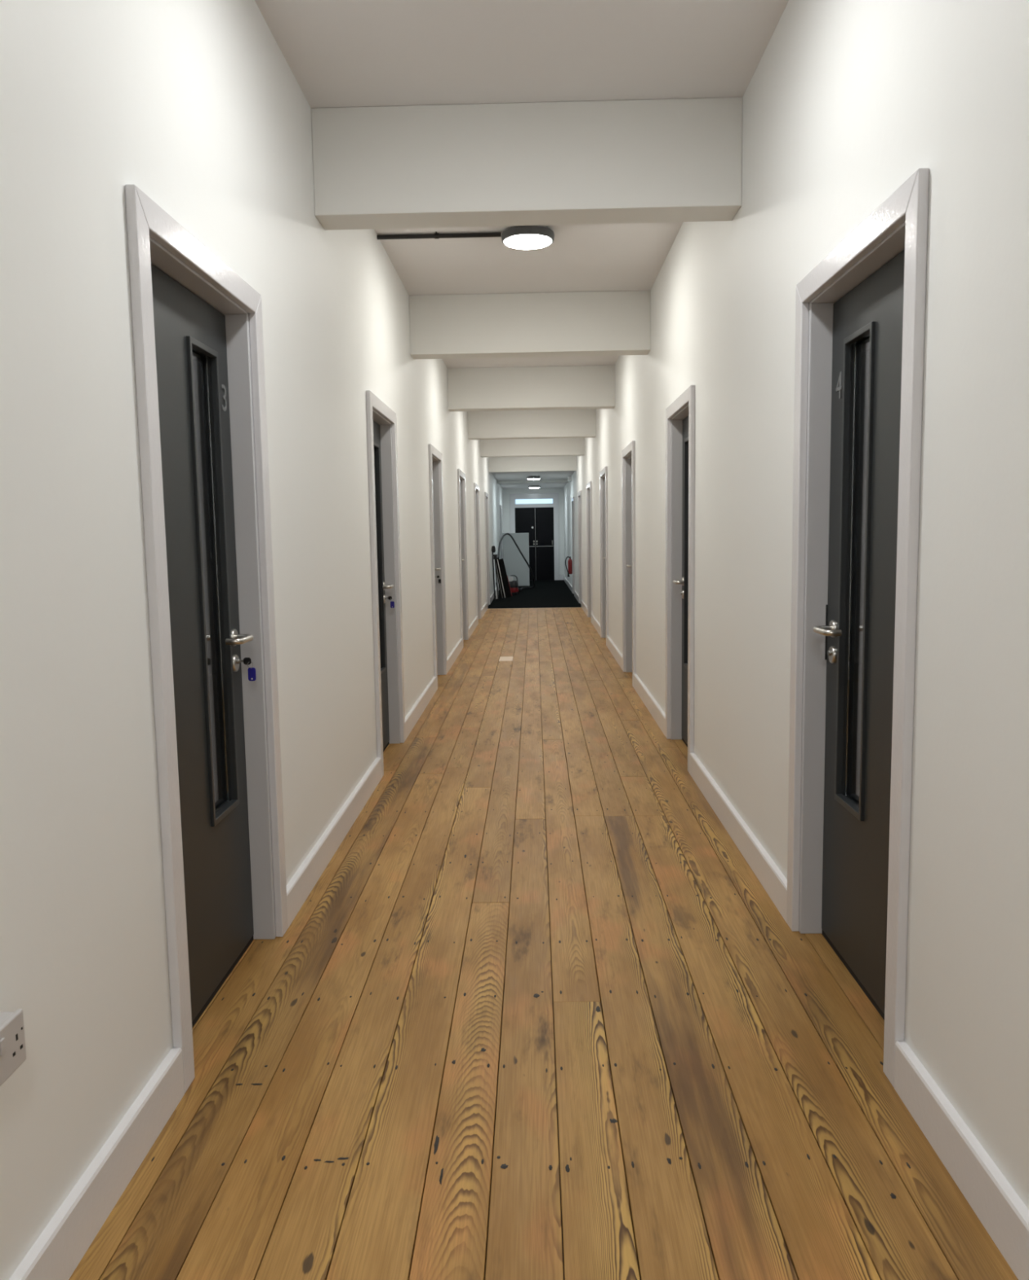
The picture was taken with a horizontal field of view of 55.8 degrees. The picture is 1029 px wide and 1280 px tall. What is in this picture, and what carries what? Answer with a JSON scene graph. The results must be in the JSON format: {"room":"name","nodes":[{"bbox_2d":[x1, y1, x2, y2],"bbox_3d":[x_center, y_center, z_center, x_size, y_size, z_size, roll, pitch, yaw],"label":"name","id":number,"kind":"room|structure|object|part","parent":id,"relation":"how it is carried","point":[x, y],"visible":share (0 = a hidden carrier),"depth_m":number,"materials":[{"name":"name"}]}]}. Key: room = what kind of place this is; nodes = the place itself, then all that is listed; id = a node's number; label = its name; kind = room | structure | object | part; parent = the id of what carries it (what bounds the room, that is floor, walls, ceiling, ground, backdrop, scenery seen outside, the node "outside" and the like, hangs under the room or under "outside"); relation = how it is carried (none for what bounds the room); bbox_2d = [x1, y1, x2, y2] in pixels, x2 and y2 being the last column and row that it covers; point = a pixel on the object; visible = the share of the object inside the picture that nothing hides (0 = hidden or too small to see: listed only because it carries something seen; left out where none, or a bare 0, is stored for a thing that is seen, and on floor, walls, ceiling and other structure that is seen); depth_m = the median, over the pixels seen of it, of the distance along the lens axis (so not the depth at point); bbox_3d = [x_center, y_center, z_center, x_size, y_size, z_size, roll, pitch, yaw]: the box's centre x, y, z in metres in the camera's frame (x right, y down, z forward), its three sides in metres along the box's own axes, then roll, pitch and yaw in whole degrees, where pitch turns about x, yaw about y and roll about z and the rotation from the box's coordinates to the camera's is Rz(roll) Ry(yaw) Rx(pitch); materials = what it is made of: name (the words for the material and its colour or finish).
{"room":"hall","nodes":[
{"label":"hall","id":0,"kind":"room"},
{"bbox_2d":[0,0,502,1279],"bbox_3d":[-0.703,-1.405,11.130,0.120,3.080,32.800,-1,6,1],"label":"wall","id":1,"kind":"structure","parent":0,"point":[197,105],"depth_m":2.04,"materials":[{"name":"white paint"}]},
{"bbox_2d":[0,1008,26,1085],"bbox_3d":[-0.802,0.638,1.484,0.044,0.086,0.146,-1,6,1],"label":"wall socket","id":2,"kind":"object","parent":1,"relation":"attached to","point":[12,1040],"visible":1,"depth_m":1.52,"materials":[{"name":"grey plastic"}]},
{"bbox_2d":[0,1037,5,1056],"bbox_3d":[-0.783,0.622,1.486,0.005,0.024,0.012,-1,6,1],"label":"rocker switch","id":3,"kind":"object","parent":2,"relation":"attached to","point":[2,1040],"depth_m":1.48,"materials":[{"name":"grey plastic"}]},
{"bbox_2d":[124,184,288,1093],"bbox_3d":[-0.855,-0.002,2.668,0.143,2.056,0.970,-1,6,1],"label":"door","id":4,"kind":"structure","parent":1,"relation":"in","point":[197,329],"depth_m":2.74,"materials":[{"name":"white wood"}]},
{"bbox_3d":[-0.804,0.046,2.220,0.023,2.055,0.070,-1,6,1],"label":"architrave","id":5,"kind":"part","parent":4,"relation":"part of","materials":[{"name":"white wood"}]},
{"bbox_3d":[-0.811,-0.990,2.560,0.023,0.070,0.967,-1,6,1],"label":"architrave","id":6,"kind":"part","parent":4,"relation":"part of","materials":[{"name":"white wood"}]},
{"bbox_3d":[-0.895,-0.157,2.813,0.006,1.333,0.216,-1,6,1],"label":"glass pane","id":7,"kind":"part","parent":4,"relation":"part of","materials":[{"name":"black glass"}]},
{"bbox_3d":[-0.830,-0.002,2.926,0.067,0.018,0.145,-1,6,1],"label":"lever handle","id":8,"kind":"part","parent":4,"relation":"part of","materials":[{"name":"silver metal"}]},
{"bbox_2d":[239,657,256,680],"bbox_3d":[-0.822,0.090,2.999,0.049,0.073,0.009,-1,6,1],"label":"key","id":9,"kind":"object","parent":4,"relation":"in","point":[246,660],"visible":1,"depth_m":3.00,"materials":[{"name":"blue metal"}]},
{"bbox_3d":[-0.786,-0.051,3.114,0.023,2.055,0.070,-1,6,1],"label":"architrave","id":10,"kind":"part","parent":4,"relation":"part of","materials":[{"name":"white"}]},
{"bbox_2d":[8,584,498,1279],"bbox_3d":[-0.610,0.043,11.235,0.022,0.117,32.696,-1,6,1],"label":"baseboard","id":11,"kind":"structure","parent":1,"relation":"attached to","point":[56,1253],"depth_m":2.02,"materials":[{"name":"white wood"}]},
{"bbox_2d":[365,390,404,777],"bbox_3d":[-0.795,-0.324,5.640,0.143,2.056,0.970,-1,6,1],"label":"door","id":12,"kind":"structure","parent":1,"relation":"in","point":[381,426],"depth_m":5.96,"materials":[{"name":"white"}]},
{"bbox_3d":[-0.744,-0.276,5.191,0.023,2.055,0.070,-1,6,1],"label":"architrave","id":13,"kind":"part","parent":12,"relation":"part of","materials":[{"name":"white"}]},
{"bbox_3d":[-0.835,-0.479,5.785,0.006,1.333,0.216,-1,6,1],"label":"glass pane","id":14,"kind":"part","parent":12,"relation":"part of","materials":[{"name":"black"}]},
{"bbox_3d":[-0.751,-1.313,5.532,0.023,0.070,0.967,-1,6,1],"label":"architrave","id":15,"kind":"part","parent":12,"relation":"part of","materials":[{"name":"white wood"}]},
{"bbox_3d":[-0.770,-0.324,5.898,0.067,0.018,0.145,-1,6,1],"label":"lever handle","id":16,"kind":"part","parent":12,"relation":"part of","materials":[{"name":"silver metal"}]},
{"bbox_2d":[386,595,394,608],"bbox_3d":[-0.763,-0.232,5.971,0.049,0.073,0.009,-1,6,1],"label":"key","id":17,"kind":"object","parent":12,"relation":"in","point":[389,597],"visible":1,"depth_m":5.97,"materials":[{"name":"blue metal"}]},
{"bbox_3d":[-0.726,-0.373,6.086,0.023,2.055,0.070,-1,6,1],"label":"architrave","id":18,"kind":"part","parent":12,"relation":"part of","materials":[{"name":"white wood"}]},
{"bbox_2d":[427,444,447,688],"bbox_3d":[-0.735,-0.649,8.632,0.143,2.056,0.970,-1,6,1],"label":"door","id":19,"kind":"structure","parent":1,"relation":"in","point":[435,464],"depth_m":8.99,"materials":[{"name":"white wood"}]},
{"bbox_3d":[-0.684,-0.601,8.183,0.023,2.055,0.070,-1,6,1],"label":"architrave","id":20,"kind":"part","parent":19,"relation":"part of","materials":[{"name":"white wood"}]},
{"bbox_3d":[-0.691,-1.637,8.524,0.023,0.070,0.967,-1,6,1],"label":"architrave","id":21,"kind":"part","parent":19,"relation":"part of","materials":[{"name":"white wood"}]},
{"bbox_2d":[435,575,440,583],"bbox_3d":[-0.702,-0.557,8.963,0.049,0.073,0.009,-1,6,1],"label":"key","id":22,"kind":"object","parent":19,"relation":"in","point":[437,576],"visible":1,"depth_m":8.96,"materials":[{"name":"silver metal"}]},
{"bbox_3d":[-0.666,-0.698,9.078,0.023,2.055,0.070,-1,6,1],"label":"architrave","id":23,"kind":"part","parent":19,"relation":"part of","materials":[{"name":"white wood"}]},
{"bbox_2d":[457,468,468,647],"bbox_3d":[-0.674,-0.978,11.663,0.143,2.056,0.970,-1,6,1],"label":"door","id":24,"kind":"structure","parent":1,"relation":"in","point":[460,475],"depth_m":12.01,"materials":[{"name":"white wood"}]},
{"bbox_3d":[-0.623,-0.930,11.215,0.023,2.055,0.070,-1,6,1],"label":"architrave","id":25,"kind":"part","parent":24,"relation":"part of","materials":[{"name":"white wood"}]},
{"bbox_3d":[-0.630,-1.966,11.555,0.023,0.070,0.967,-1,6,1],"label":"architrave","id":26,"kind":"part","parent":24,"relation":"part of","materials":[{"name":"white wood"}]},
{"bbox_3d":[-0.605,-1.027,12.109,0.023,2.055,0.070,-1,6,1],"label":"architrave","id":27,"kind":"part","parent":24,"relation":"part of","materials":[{"name":"white wood"}]},
{"bbox_2d":[473,482,481,623],"bbox_3d":[-0.614,-1.306,14.685,0.143,2.056,0.970,-1,6,1],"label":"door","id":28,"kind":"structure","parent":1,"relation":"in","point":[476,488],"depth_m":15.02,"materials":[{"name":"white wood"}]},
{"bbox_3d":[-0.562,-1.258,14.236,0.023,2.055,0.070,-1,6,1],"label":"architrave","id":29,"kind":"part","parent":28,"relation":"part of","materials":[{"name":"white wood"}]},
{"bbox_3d":[-0.544,-1.355,15.131,0.023,2.055,0.070,-1,6,1],"label":"architrave","id":30,"kind":"part","parent":28,"relation":"part of","materials":[{"name":"white wood"}]},
{"bbox_2d":[484,492,489,608],"bbox_3d":[-0.553,-1.634,17.707,0.143,2.056,0.970,-1,6,1],"label":"door","id":31,"kind":"structure","parent":1,"relation":"in","point":[486,495],"depth_m":18.04,"materials":[{"name":"white wood"}]},
{"bbox_3d":[-0.484,-1.683,18.153,0.023,2.055,0.070,-1,6,1],"label":"architrave","id":32,"kind":"part","parent":31,"relation":"part of","materials":[{"name":"white wood"}]},
{"bbox_2d":[499,504,502,559],"bbox_3d":[-0.404,-2.440,25.131,0.143,2.056,0.970,-1,6,1],"label":"door","id":33,"kind":"structure","parent":1,"relation":"in","point":[500,521],"depth_m":25.45,"materials":[{"name":"white"}]},
{"bbox_3d":[-0.352,-2.392,24.683,0.023,2.055,0.070,-1,6,1],"label":"architrave","id":34,"kind":"part","parent":33,"relation":"part of","materials":[{"name":"white"}]},
{"bbox_3d":[-0.335,-2.489,25.578,0.023,2.055,0.070,-1,6,1],"label":"architrave","id":35,"kind":"part","parent":33,"relation":"part of","materials":[{"name":"white"}]},
{"bbox_2d":[254,0,788,368],"bbox_3d":[0.195,-2.944,10.904,6.800,0.100,32.920,-1,6,1],"label":"ceiling","id":36,"kind":"structure","parent":0,"point":[339,53],"depth_m":3.56,"materials":[{"name":"white paint"}]},
{"bbox_2d":[376,231,501,239],"bbox_3d":[-0.426,-2.283,5.495,0.701,0.030,0.060,-1,6,1],"label":"conduit pipe","id":37,"kind":"object","parent":36,"relation":"attached to","point":[436,236],"visible":1,"depth_m":5.49,"materials":[{"name":"black plastic"}]},
{"bbox_2d":[311,97,742,230],"bbox_3d":[0.050,-1.934,3.967,1.709,0.411,0.195,-1,6,1],"label":"ceiling beam","id":38,"kind":"structure","parent":36,"relation":"attached to","point":[667,160],"depth_m":3.87,"materials":[{"name":"white paint"}]},
{"bbox_2d":[501,225,554,249],"bbox_3d":[0.075,-2.266,5.477,0.300,0.075,0.300,-1,6,1],"label":"ceiling light","id":39,"kind":"object","parent":36,"relation":"attached to","point":[522,237],"visible":0.98,"depth_m":5.39,"materials":[{"name":"white plastic"}]},
{"bbox_2d":[503,234,551,249],"bbox_3d":[0.076,-2.242,5.480,0.267,0.025,0.267,-1,6,1],"label":"diffuser","id":40,"kind":"object","parent":39,"relation":"attached to","point":[526,242],"depth_m":5.43,"materials":[{"name":"white plastic"}]},
{"bbox_2d":[408,290,650,359],"bbox_3d":[0.111,-2.263,6.998,1.709,0.411,0.195,-1,6,1],"label":"ceiling beam","id":41,"kind":"structure","parent":36,"relation":"attached to","point":[617,322],"depth_m":6.90,"materials":[{"name":"white paint"}]},
{"bbox_2d":[447,364,614,411],"bbox_3d":[0.172,-2.592,10.030,1.709,0.411,0.195,-1,6,1],"label":"ceiling beam","id":42,"kind":"structure","parent":36,"relation":"attached to","point":[562,387],"depth_m":9.94,"materials":[{"name":"white paint"}]},
{"bbox_2d":[467,408,595,439],"bbox_3d":[0.233,-2.921,13.062,1.709,0.411,0.195,-1,6,1],"label":"ceiling beam","id":43,"kind":"structure","parent":36,"relation":"attached to","point":[574,423],"depth_m":12.97,"materials":[{"name":"white paint"}]},
{"bbox_2d":[480,437,584,457],"bbox_3d":[0.294,-3.250,16.093,1.709,0.411,0.195,-1,6,1],"label":"ceiling beam","id":44,"kind":"structure","parent":36,"relation":"attached to","point":[531,446],"depth_m":16.00,"materials":[{"name":"white paint"}]},
{"bbox_2d":[488,455,576,472],"bbox_3d":[0.354,-3.539,19.051,1.709,0.475,0.150,-1,6,1],"label":"ceiling beam","id":45,"kind":"structure","parent":36,"relation":"attached to","point":[528,464],"depth_m":18.99,"materials":[{"name":"white paint"}]},
{"bbox_2d":[491,471,573,488],"bbox_3d":[0.436,-4.009,23.148,1.709,0.425,8.100,-1,6,1],"label":"ceiling","id":46,"kind":"structure","parent":0,"point":[558,475],"depth_m":22.20,"materials":[{"name":"white paint"}]},
{"bbox_2d":[496,480,568,483],"bbox_3d":[0.439,-3.768,23.149,1.709,0.055,0.150,-1,6,1],"label":"ceiling beam","id":47,"kind":"structure","parent":46,"relation":"attached to","point":[531,481],"depth_m":23.08,"materials":[{"name":"white paint"}]},
{"bbox_2d":[526,475,540,479],"bbox_3d":[0.419,-3.572,21.436,0.300,0.075,0.300,-1,6,1],"label":"ceiling light","id":48,"kind":"object","parent":46,"relation":"attached to","point":[529,477],"visible":1,"depth_m":21.33,"materials":[{"name":"white plastic"}]},
{"bbox_2d":[528,484,539,488],"bbox_3d":[0.521,-4.014,25.511,0.300,0.075,0.300,-1,6,1],"label":"ceiling light","id":49,"kind":"object","parent":46,"relation":"attached to","point":[533,486],"visible":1,"depth_m":25.39,"materials":[{"name":"white plastic"}]},
{"bbox_2d":[502,488,564,576],"bbox_3d":[0.547,-3.182,27.371,6.800,3.080,0.120,-1,6,1],"label":"wall","id":50,"kind":"structure","parent":0,"point":[505,492],"depth_m":27.27,"materials":[{"name":"white paint"}]},
{"bbox_2d":[509,493,559,580],"bbox_3d":[0.566,-2.895,27.381,1.366,2.434,0.142,-1,6,1],"label":"door","id":51,"kind":"structure","parent":50,"relation":"in","point":[540,521],"depth_m":27.34,"materials":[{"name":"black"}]},
{"bbox_3d":[-0.072,-2.836,27.348,0.090,2.344,0.026,-1,6,1],"label":"architrave","id":52,"kind":"part","parent":51,"relation":"part of","materials":[{"name":"white paint"}]},
{"bbox_3d":[0.300,-3.166,27.347,0.403,0.920,0.010,-1,6,1],"label":"panel","id":53,"kind":"part","parent":51,"relation":"part of","materials":[{"name":"black paint"}]},
{"bbox_3d":[0.316,-2.172,27.454,0.403,0.800,0.010,-1,6,1],"label":"panel","id":54,"kind":"part","parent":51,"relation":"part of","materials":[{"name":"black paint"}]},
{"bbox_2d":[514,497,553,504],"bbox_3d":[0.550,-3.889,27.274,1.086,0.155,0.040,-1,6,1],"label":"window","id":55,"kind":"structure","parent":51,"relation":"attached to","point":[544,500],"depth_m":27.27,"materials":[{"name":"white glass"}]},
{"bbox_3d":[0.546,-4.054,27.203,1.366,0.090,0.026,-1,6,1],"label":"architrave","id":56,"kind":"part","parent":51,"relation":"part of","materials":[{"name":"white"}]},
{"bbox_3d":[0.843,-3.173,27.335,0.361,0.920,0.010,-1,6,1],"label":"panel","id":57,"kind":"part","parent":51,"relation":"part of","materials":[{"name":"black paint"}]},
{"bbox_3d":[0.859,-2.179,27.442,0.361,0.800,0.010,-1,6,1],"label":"panel","id":58,"kind":"part","parent":51,"relation":"part of","materials":[{"name":"black paint"}]},
{"bbox_3d":[1.203,-2.853,27.320,0.090,2.344,0.026,-1,6,1],"label":"architrave","id":59,"kind":"part","parent":51,"relation":"part of","materials":[{"name":"white"}]},
{"bbox_2d":[559,574,563,580],"bbox_3d":[0.559,-1.757,27.455,1.663,0.153,0.020,-1,6,1],"label":"baseboard","id":60,"kind":"structure","parent":50,"relation":"attached to","point":[561,576],"depth_m":27.43,"materials":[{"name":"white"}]},
{"bbox_2d":[68,607,1017,1279],"bbox_3d":[0.244,0.147,11.239,6.800,0.122,32.920,-1,6,1],"label":"floor","id":61,"kind":"structure","parent":0,"point":[537,1012],"depth_m":2.43,"materials":[{"name":"brown wood"}]},
{"bbox_2d":[487,580,581,608],"bbox_3d":[0.458,-1.111,22.350,1.707,0.028,10.308,-1,6,1],"label":"carpet","id":62,"kind":"object","parent":61,"relation":"on","point":[544,593],"visible":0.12,"depth_m":19.85,"materials":[{"name":"black carpet"}]},
{"bbox_2d":[491,546,495,599],"bbox_3d":[-0.411,-1.335,19.361,0.084,1.078,0.084,-1,6,1],"label":"mop","id":63,"kind":"object","parent":62,"relation":"on","point":[493,548],"visible":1,"depth_m":19.35,"materials":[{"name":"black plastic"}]},
{"bbox_2d":[493,554,498,599],"bbox_3d":[-0.370,-1.275,19.628,0.097,0.901,0.200,-1,6,1],"label":"broom","id":64,"kind":"object","parent":62,"relation":"on","point":[495,556],"visible":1,"depth_m":19.60,"materials":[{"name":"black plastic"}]},
{"bbox_3d":[-0.362,-1.269,19.619,0.085,0.890,0.025,1,7,21],"label":"handle","id":65,"kind":"part","parent":64,"relation":"part of","materials":[{"name":"black plastic"}]},
{"bbox_2d":[495,562,502,598],"bbox_3d":[-0.324,-1.267,19.910,0.162,0.824,0.017,1,6,17],"label":"pole","id":66,"kind":"object","parent":62,"relation":"on","point":[495,562],"visible":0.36,"depth_m":19.91,"materials":[{"name":"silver metal"}]},
{"bbox_2d":[495,557,504,596],"bbox_3d":[-0.310,-1.312,20.297,0.224,0.823,0.072,5,8,43],"label":"board","id":67,"kind":"object","parent":62,"relation":"on","point":[500,584],"visible":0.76,"depth_m":20.29,"materials":[{"name":"black wood"}]},
{"bbox_2d":[497,558,505,597],"bbox_3d":[-0.277,-1.281,20.029,0.174,0.824,0.019,1,6,16],"label":"pole","id":68,"kind":"object","parent":62,"relation":"on","point":[497,558],"visible":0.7,"depth_m":20.02,"materials":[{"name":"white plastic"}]},
{"bbox_2d":[497,558,511,597],"bbox_3d":[-0.206,-1.291,20.227,0.332,0.810,0.102,4,8,36],"label":"board","id":69,"kind":"object","parent":62,"relation":"on","point":[506,587],"visible":0.99,"depth_m":20.21,"materials":[{"name":"black wood"}]},
{"bbox_2d":[502,533,528,586],"bbox_3d":[0.041,-1.992,24.224,0.650,1.335,0.554,-1,6,1],"label":"board","id":70,"kind":"object","parent":62,"relation":"on","point":[515,564],"visible":0.75,"depth_m":23.95,"materials":[{"name":"grey plastic"}]},
{"bbox_2d":[497,533,534,594],"bbox_3d":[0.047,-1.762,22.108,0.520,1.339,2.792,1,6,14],"label":"vacuum cleaner","id":71,"kind":"object","parent":62,"relation":"on","point":[513,584],"visible":0.9,"depth_m":21.38,"materials":[{"name":"red paint"}]},
{"bbox_3d":[-0.019,-1.221,21.197,0.212,0.155,0.212,-1,6,1],"label":"lid","id":72,"kind":"part","parent":71,"relation":"part of","materials":[{"name":"black plastic"}]},
{"bbox_2d":[496,607,580,608],"bbox_3d":[0.354,-0.552,17.212,1.669,0.026,0.030,-1,6,1],"label":"threshold","id":73,"kind":"object","parent":61,"relation":"on","point":[553,607],"visible":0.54,"depth_m":17.20,"materials":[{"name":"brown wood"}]},
{"bbox_2d":[563,0,1028,1209],"bbox_3d":[1.125,-1.429,11.090,0.120,3.080,32.800,-1,6,1],"label":"wall","id":74,"kind":"structure","parent":0,"point":[844,101],"depth_m":2.18,"materials":[{"name":"white paint"}]},
{"bbox_2d":[564,556,572,577],"bbox_3d":[1.204,-1.613,21.377,0.120,0.453,0.167,4,8,39],"label":"fire extinguisher","id":75,"kind":"object","parent":74,"relation":"attached to","point":[570,562],"visible":0.95,"depth_m":21.36,"materials":[{"name":"red paint"}]},
{"bbox_2d":[567,475,571,481],"bbox_3d":[1.226,-3.578,21.620,0.075,0.127,0.180,-1,6,1],"label":"alarm box","id":76,"kind":"object","parent":74,"relation":"attached to","point":[569,477],"visible":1,"depth_m":21.53,"materials":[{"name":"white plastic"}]},
{"bbox_2d":[571,497,574,593],"bbox_3d":[1.313,-1.987,20.689,0.143,2.056,0.970,-1,6,1],"label":"door","id":77,"kind":"structure","parent":74,"relation":"in","point":[572,498],"depth_m":21.02,"materials":[{"name":"white"}]},
{"bbox_3d":[1.262,-2.034,21.138,0.023,2.055,0.070,-1,6,1],"label":"architrave","id":78,"kind":"part","parent":77,"relation":"part of","materials":[{"name":"white"}]},
{"bbox_3d":[1.244,-1.937,20.243,0.023,2.055,0.070,-1,6,1],"label":"architrave","id":79,"kind":"part","parent":77,"relation":"part of","materials":[{"name":"white"}]},
{"bbox_2d":[577,490,582,606],"bbox_3d":[1.253,-1.661,17.688,0.143,2.056,0.970,-1,6,1],"label":"door","id":80,"kind":"structure","parent":74,"relation":"in","point":[580,528],"depth_m":18.02,"materials":[{"name":"white"}]},
{"bbox_3d":[1.202,-1.708,18.136,0.023,2.055,0.070,-1,6,1],"label":"architrave","id":81,"kind":"part","parent":80,"relation":"part of","materials":[{"name":"white wood"}]},
{"bbox_3d":[1.184,-1.611,17.242,0.023,2.055,0.070,-1,6,1],"label":"architrave","id":82,"kind":"part","parent":80,"relation":"part of","materials":[{"name":"white wood"}]},
{"bbox_2d":[586,480,592,617],"bbox_3d":[1.192,-1.334,14.676,0.143,2.056,0.970,-1,6,1],"label":"door","id":83,"kind":"structure","parent":74,"relation":"in","point":[588,486],"depth_m":15.02,"materials":[{"name":"white wood"}]},
{"bbox_3d":[1.141,-1.381,15.124,0.023,2.055,0.070,-1,6,1],"label":"architrave","id":84,"kind":"part","parent":83,"relation":"part of","materials":[{"name":"white wood"}]},
{"bbox_3d":[1.117,-2.321,14.570,0.023,0.070,0.967,-1,6,1],"label":"architrave","id":85,"kind":"part","parent":83,"relation":"part of","materials":[{"name":"white wood"}]},
{"bbox_3d":[1.123,-1.284,14.230,0.023,2.055,0.070,-1,6,1],"label":"architrave","id":86,"kind":"part","parent":83,"relation":"part of","materials":[{"name":"white"}]},
{"bbox_2d":[599,466,608,645],"bbox_3d":[1.132,-1.006,11.659,0.143,2.056,0.970,-1,6,1],"label":"door","id":87,"kind":"structure","parent":74,"relation":"in","point":[603,473],"depth_m":12.01,"materials":[{"name":"white wood"}]},
{"bbox_3d":[1.081,-1.054,12.108,0.023,2.055,0.070,-1,6,1],"label":"architrave","id":88,"kind":"part","parent":87,"relation":"part of","materials":[{"name":"white wood"}]},
{"bbox_3d":[1.056,-1.993,11.554,0.023,0.070,0.967,-1,6,1],"label":"architrave","id":89,"kind":"part","parent":87,"relation":"part of","materials":[{"name":"white wood"}]},
{"bbox_3d":[1.063,-0.957,11.213,0.023,2.055,0.070,-1,6,1],"label":"architrave","id":90,"kind":"part","parent":87,"relation":"part of","materials":[{"name":"white wood"}]},
{"bbox_2d":[621,440,635,685],"bbox_3d":[1.071,-0.677,8.623,0.143,2.056,0.970,-1,6,1],"label":"door","id":91,"kind":"structure","parent":74,"relation":"in","point":[628,454],"depth_m":8.98,"materials":[{"name":"white wood"}]},
{"bbox_3d":[1.020,-0.724,9.071,0.023,2.055,0.070,-1,6,1],"label":"architrave","id":92,"kind":"part","parent":91,"relation":"part of","materials":[{"name":"white wood"}]},
{"bbox_3d":[0.995,-1.663,8.517,0.023,0.070,0.967,-1,6,1],"label":"architrave","id":93,"kind":"part","parent":91,"relation":"part of","materials":[{"name":"white wood"}]},
{"bbox_3d":[1.002,-0.627,8.177,0.023,2.055,0.070,-1,6,1],"label":"architrave","id":94,"kind":"part","parent":91,"relation":"part of","materials":[{"name":"white wood"}]},
{"bbox_2d":[665,385,694,773],"bbox_3d":[1.010,-0.352,5.627,0.143,2.056,0.970,-1,6,1],"label":"door","id":95,"kind":"structure","parent":74,"relation":"in","point":[680,414],"depth_m":5.95,"materials":[{"name":"white wood"}]},
{"bbox_3d":[0.959,-0.399,6.075,0.023,2.055,0.070,-1,6,1],"label":"architrave","id":96,"kind":"part","parent":95,"relation":"part of","materials":[{"name":"white wood"}]},
{"bbox_3d":[0.996,-0.351,5.886,0.067,0.018,0.145,-1,6,1],"label":"lever handle","id":97,"kind":"part","parent":95,"relation":"part of","materials":[{"name":"silver metal"}]},
{"bbox_3d":[0.935,-1.338,5.521,0.023,0.070,0.967,-1,6,1],"label":"architrave","id":98,"kind":"part","parent":95,"relation":"part of","materials":[{"name":"white wood"}]},
{"bbox_3d":[0.941,-0.302,5.181,0.023,2.055,0.070,-1,6,1],"label":"architrave","id":99,"kind":"part","parent":95,"relation":"part of","materials":[{"name":"white"}]},
{"bbox_2d":[563,576,1028,1279],"bbox_3d":[1.076,0.020,11.198,0.022,0.117,32.696,-1,6,1],"label":"baseboard","id":100,"kind":"structure","parent":74,"relation":"attached to","point":[1001,1211],"depth_m":2.04,"materials":[{"name":"white wood"}]},
{"bbox_2d":[786,168,928,1087],"bbox_3d":[0.950,-0.028,2.644,0.143,2.056,0.970,-1,6,1],"label":"door","id":101,"kind":"structure","parent":74,"relation":"in","point":[860,313],"depth_m":2.73,"materials":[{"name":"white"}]},
{"bbox_3d":[0.899,-0.075,3.093,0.023,2.055,0.070,-1,6,1],"label":"architrave","id":102,"kind":"part","parent":101,"relation":"part of","materials":[{"name":"white"}]},
{"bbox_3d":[0.986,-0.025,3.043,0.026,0.173,0.004,-1,6,1],"label":"strike plate","id":103,"kind":"part","parent":101,"relation":"part of","materials":[{"name":"black plastic"}]},
{"bbox_3d":[0.936,-0.027,2.903,0.067,0.018,0.145,-1,6,1],"label":"lever handle","id":104,"kind":"part","parent":101,"relation":"part of","materials":[{"name":"silver metal"}]},
{"bbox_3d":[0.992,-0.182,2.765,0.006,1.333,0.216,-1,6,1],"label":"glass pane","id":105,"kind":"part","parent":101,"relation":"part of","materials":[{"name":"black glass"}]},
{"bbox_3d":[0.875,-1.014,2.538,0.023,0.070,0.967,-1,6,1],"label":"architrave","id":106,"kind":"part","parent":101,"relation":"part of","materials":[{"name":"white wood"}]},
{"bbox_3d":[0.881,0.022,2.198,0.023,2.055,0.070,-1,6,1],"label":"architrave","id":107,"kind":"part","parent":101,"relation":"part of","materials":[{"name":"white"}]}
]}

